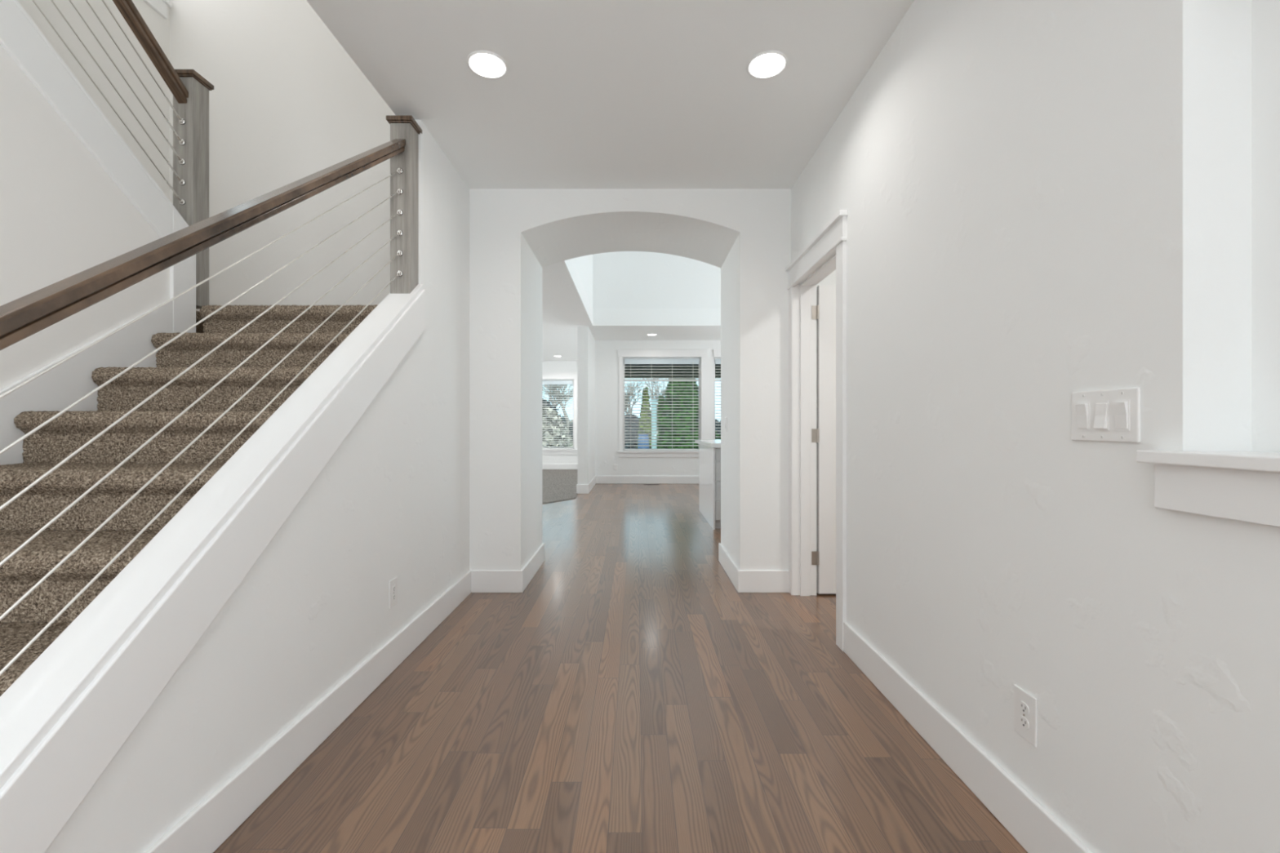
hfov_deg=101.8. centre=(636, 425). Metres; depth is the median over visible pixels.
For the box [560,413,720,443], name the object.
hedge
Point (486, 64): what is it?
recessed light
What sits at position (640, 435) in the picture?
barrel
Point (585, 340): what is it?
wall partition
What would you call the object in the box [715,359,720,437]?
window blind
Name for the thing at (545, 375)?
window
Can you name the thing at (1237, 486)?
sill
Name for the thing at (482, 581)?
baseboard
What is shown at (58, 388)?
trim
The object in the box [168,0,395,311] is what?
wall
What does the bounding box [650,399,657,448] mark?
column
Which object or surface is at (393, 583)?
wall outlet
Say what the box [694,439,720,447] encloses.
island countertop
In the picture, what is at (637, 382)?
bare tree
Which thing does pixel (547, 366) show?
wall
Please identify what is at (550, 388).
bare tree
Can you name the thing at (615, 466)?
wall outlet
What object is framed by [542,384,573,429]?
bare tree
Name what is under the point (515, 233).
wall
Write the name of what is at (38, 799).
trim
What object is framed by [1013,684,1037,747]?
wall outlet
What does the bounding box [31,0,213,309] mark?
stair railing
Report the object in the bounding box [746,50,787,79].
recessed light
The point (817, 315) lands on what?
door
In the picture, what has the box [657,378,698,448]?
arborvitae
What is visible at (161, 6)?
window
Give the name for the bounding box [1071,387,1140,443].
light switch
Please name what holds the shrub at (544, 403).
on the ground
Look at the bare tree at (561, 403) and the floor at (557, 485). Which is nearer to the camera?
the floor at (557, 485)
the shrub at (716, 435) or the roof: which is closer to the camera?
the roof
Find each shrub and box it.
[542,398,567,440]
[542,404,573,447]
[624,413,639,448]
[715,431,720,439]
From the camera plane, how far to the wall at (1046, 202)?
1.24 m
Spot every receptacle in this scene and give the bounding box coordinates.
[391,585,395,592]
[391,593,395,600]
[1018,700,1029,715]
[1018,715,1029,729]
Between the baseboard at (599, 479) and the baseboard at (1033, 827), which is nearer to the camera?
the baseboard at (1033, 827)
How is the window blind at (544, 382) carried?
attached to the window at (545, 375)
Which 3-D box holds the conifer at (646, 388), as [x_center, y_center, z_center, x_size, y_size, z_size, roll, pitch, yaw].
[0.344,-0.093,21.000,0.859,2.951,0.871,0,0,44]
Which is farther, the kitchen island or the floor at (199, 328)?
the kitchen island
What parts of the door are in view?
casing, casing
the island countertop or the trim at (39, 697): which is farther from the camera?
the island countertop
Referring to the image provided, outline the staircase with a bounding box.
[0,304,377,696]
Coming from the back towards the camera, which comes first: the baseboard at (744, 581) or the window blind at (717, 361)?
the window blind at (717, 361)
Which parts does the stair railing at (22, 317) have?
handrail, newel post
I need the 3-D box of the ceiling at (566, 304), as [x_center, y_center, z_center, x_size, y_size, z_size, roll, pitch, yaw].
[-0.950,-1.809,8.850,10.300,0.290,9.500,0,0,0]
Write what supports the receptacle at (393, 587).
attached to the wall outlet at (393, 583)
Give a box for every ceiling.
[306,0,914,188]
[542,258,720,360]
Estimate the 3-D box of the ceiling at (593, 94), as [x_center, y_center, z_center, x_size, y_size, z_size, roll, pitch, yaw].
[-0.015,-1.759,0.442,2.470,0.300,6.284,0,0,0]
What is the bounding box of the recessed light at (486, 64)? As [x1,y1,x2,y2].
[466,50,507,79]
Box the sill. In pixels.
[1135,449,1279,527]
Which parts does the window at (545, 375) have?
sill, head casing, casing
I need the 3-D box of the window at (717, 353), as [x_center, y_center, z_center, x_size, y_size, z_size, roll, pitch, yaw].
[2.315,-0.434,10.182,1.630,2.100,0.175,0,0,0]
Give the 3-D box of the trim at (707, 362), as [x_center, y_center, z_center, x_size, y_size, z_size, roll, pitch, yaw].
[1.377,-0.414,10.141,0.245,1.850,0.018,0,0,0]
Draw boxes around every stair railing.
[0,115,422,675]
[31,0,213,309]
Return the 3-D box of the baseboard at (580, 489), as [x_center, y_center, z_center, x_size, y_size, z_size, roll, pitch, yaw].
[-0.901,1.056,11.027,0.205,0.150,4.746,0,0,0]
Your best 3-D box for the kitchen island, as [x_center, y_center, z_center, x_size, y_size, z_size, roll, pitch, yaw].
[1.916,0.684,6.305,2.168,0.893,1.290,0,0,0]
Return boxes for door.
[785,209,847,651]
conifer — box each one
[635,386,651,448]
[657,394,665,441]
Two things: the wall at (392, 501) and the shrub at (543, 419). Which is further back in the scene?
the shrub at (543, 419)
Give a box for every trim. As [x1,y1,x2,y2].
[0,0,195,530]
[0,284,423,788]
[0,288,425,852]
[701,356,713,439]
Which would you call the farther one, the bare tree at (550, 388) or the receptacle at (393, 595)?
the bare tree at (550, 388)
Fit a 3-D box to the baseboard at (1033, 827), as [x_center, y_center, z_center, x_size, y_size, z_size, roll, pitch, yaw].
[1.042,1.056,0.301,0.016,0.150,4.602,0,0,0]
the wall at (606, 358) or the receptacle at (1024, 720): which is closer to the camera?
the receptacle at (1024, 720)
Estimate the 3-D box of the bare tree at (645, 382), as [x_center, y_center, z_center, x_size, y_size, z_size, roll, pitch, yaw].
[1.276,-1.078,30.102,3.089,4.929,4.258,0,0,0]
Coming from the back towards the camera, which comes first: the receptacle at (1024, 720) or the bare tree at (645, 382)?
the bare tree at (645, 382)
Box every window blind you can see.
[542,380,573,448]
[624,359,699,450]
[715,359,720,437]
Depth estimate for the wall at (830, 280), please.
3.55 m
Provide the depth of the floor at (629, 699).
1.92 m
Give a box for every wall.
[0,44,169,622]
[17,0,168,199]
[44,120,469,852]
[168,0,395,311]
[469,188,791,570]
[542,360,577,463]
[573,251,720,308]
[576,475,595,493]
[595,340,720,475]
[791,0,1279,852]
[816,270,835,286]
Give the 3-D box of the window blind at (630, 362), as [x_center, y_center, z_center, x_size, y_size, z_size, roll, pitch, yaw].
[0.490,-0.408,10.174,1.458,1.789,0.051,0,0,0]
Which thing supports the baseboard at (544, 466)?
attached to the wall at (547, 366)
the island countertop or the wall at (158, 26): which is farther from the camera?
the island countertop
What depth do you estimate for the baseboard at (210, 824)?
1.68 m
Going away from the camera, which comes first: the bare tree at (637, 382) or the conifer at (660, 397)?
the conifer at (660, 397)
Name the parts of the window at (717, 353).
head casing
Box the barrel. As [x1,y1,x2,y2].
[637,434,648,448]
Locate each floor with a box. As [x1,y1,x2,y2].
[195,311,204,333]
[213,484,1027,852]
[542,469,577,503]
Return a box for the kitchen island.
[698,444,720,529]
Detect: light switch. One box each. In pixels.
[724,417,727,431]
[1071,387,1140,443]
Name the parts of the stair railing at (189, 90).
handrail, newel post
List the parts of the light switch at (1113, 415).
rocker frame, rocker frame, rocker frame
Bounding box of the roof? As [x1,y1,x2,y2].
[624,364,720,378]
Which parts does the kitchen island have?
drawer, drawer, drawer, drawer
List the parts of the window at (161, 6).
sill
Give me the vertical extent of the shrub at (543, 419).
2.375 m
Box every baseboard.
[143,570,471,852]
[471,542,544,592]
[542,463,577,469]
[595,475,698,484]
[718,542,789,592]
[844,622,1093,852]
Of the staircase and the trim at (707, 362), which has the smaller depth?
the staircase
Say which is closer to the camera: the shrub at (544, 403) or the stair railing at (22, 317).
the stair railing at (22, 317)
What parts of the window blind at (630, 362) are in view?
ladder cord, rail, ladder cord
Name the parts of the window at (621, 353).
casing, sill, meeting rail, head casing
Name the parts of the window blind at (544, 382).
ladder cord, rail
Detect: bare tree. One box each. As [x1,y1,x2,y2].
[542,384,573,407]
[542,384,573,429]
[624,378,651,414]
[635,378,668,414]
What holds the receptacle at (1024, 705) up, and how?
attached to the wall outlet at (1025, 705)
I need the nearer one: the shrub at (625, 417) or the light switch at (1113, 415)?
the light switch at (1113, 415)
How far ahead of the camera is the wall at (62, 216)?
2.00 m
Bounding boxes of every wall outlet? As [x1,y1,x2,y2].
[389,577,397,608]
[613,464,617,470]
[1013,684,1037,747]
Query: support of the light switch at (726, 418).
attached to the wall at (515, 233)
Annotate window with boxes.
[143,0,172,18]
[542,372,577,454]
[617,349,707,457]
[713,349,720,439]
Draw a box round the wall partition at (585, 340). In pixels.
[577,325,595,484]
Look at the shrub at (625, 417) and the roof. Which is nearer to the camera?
the roof
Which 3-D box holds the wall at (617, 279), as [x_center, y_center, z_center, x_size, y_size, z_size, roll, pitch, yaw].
[1.524,-3.244,6.665,4.752,2.650,4.270,0,0,0]

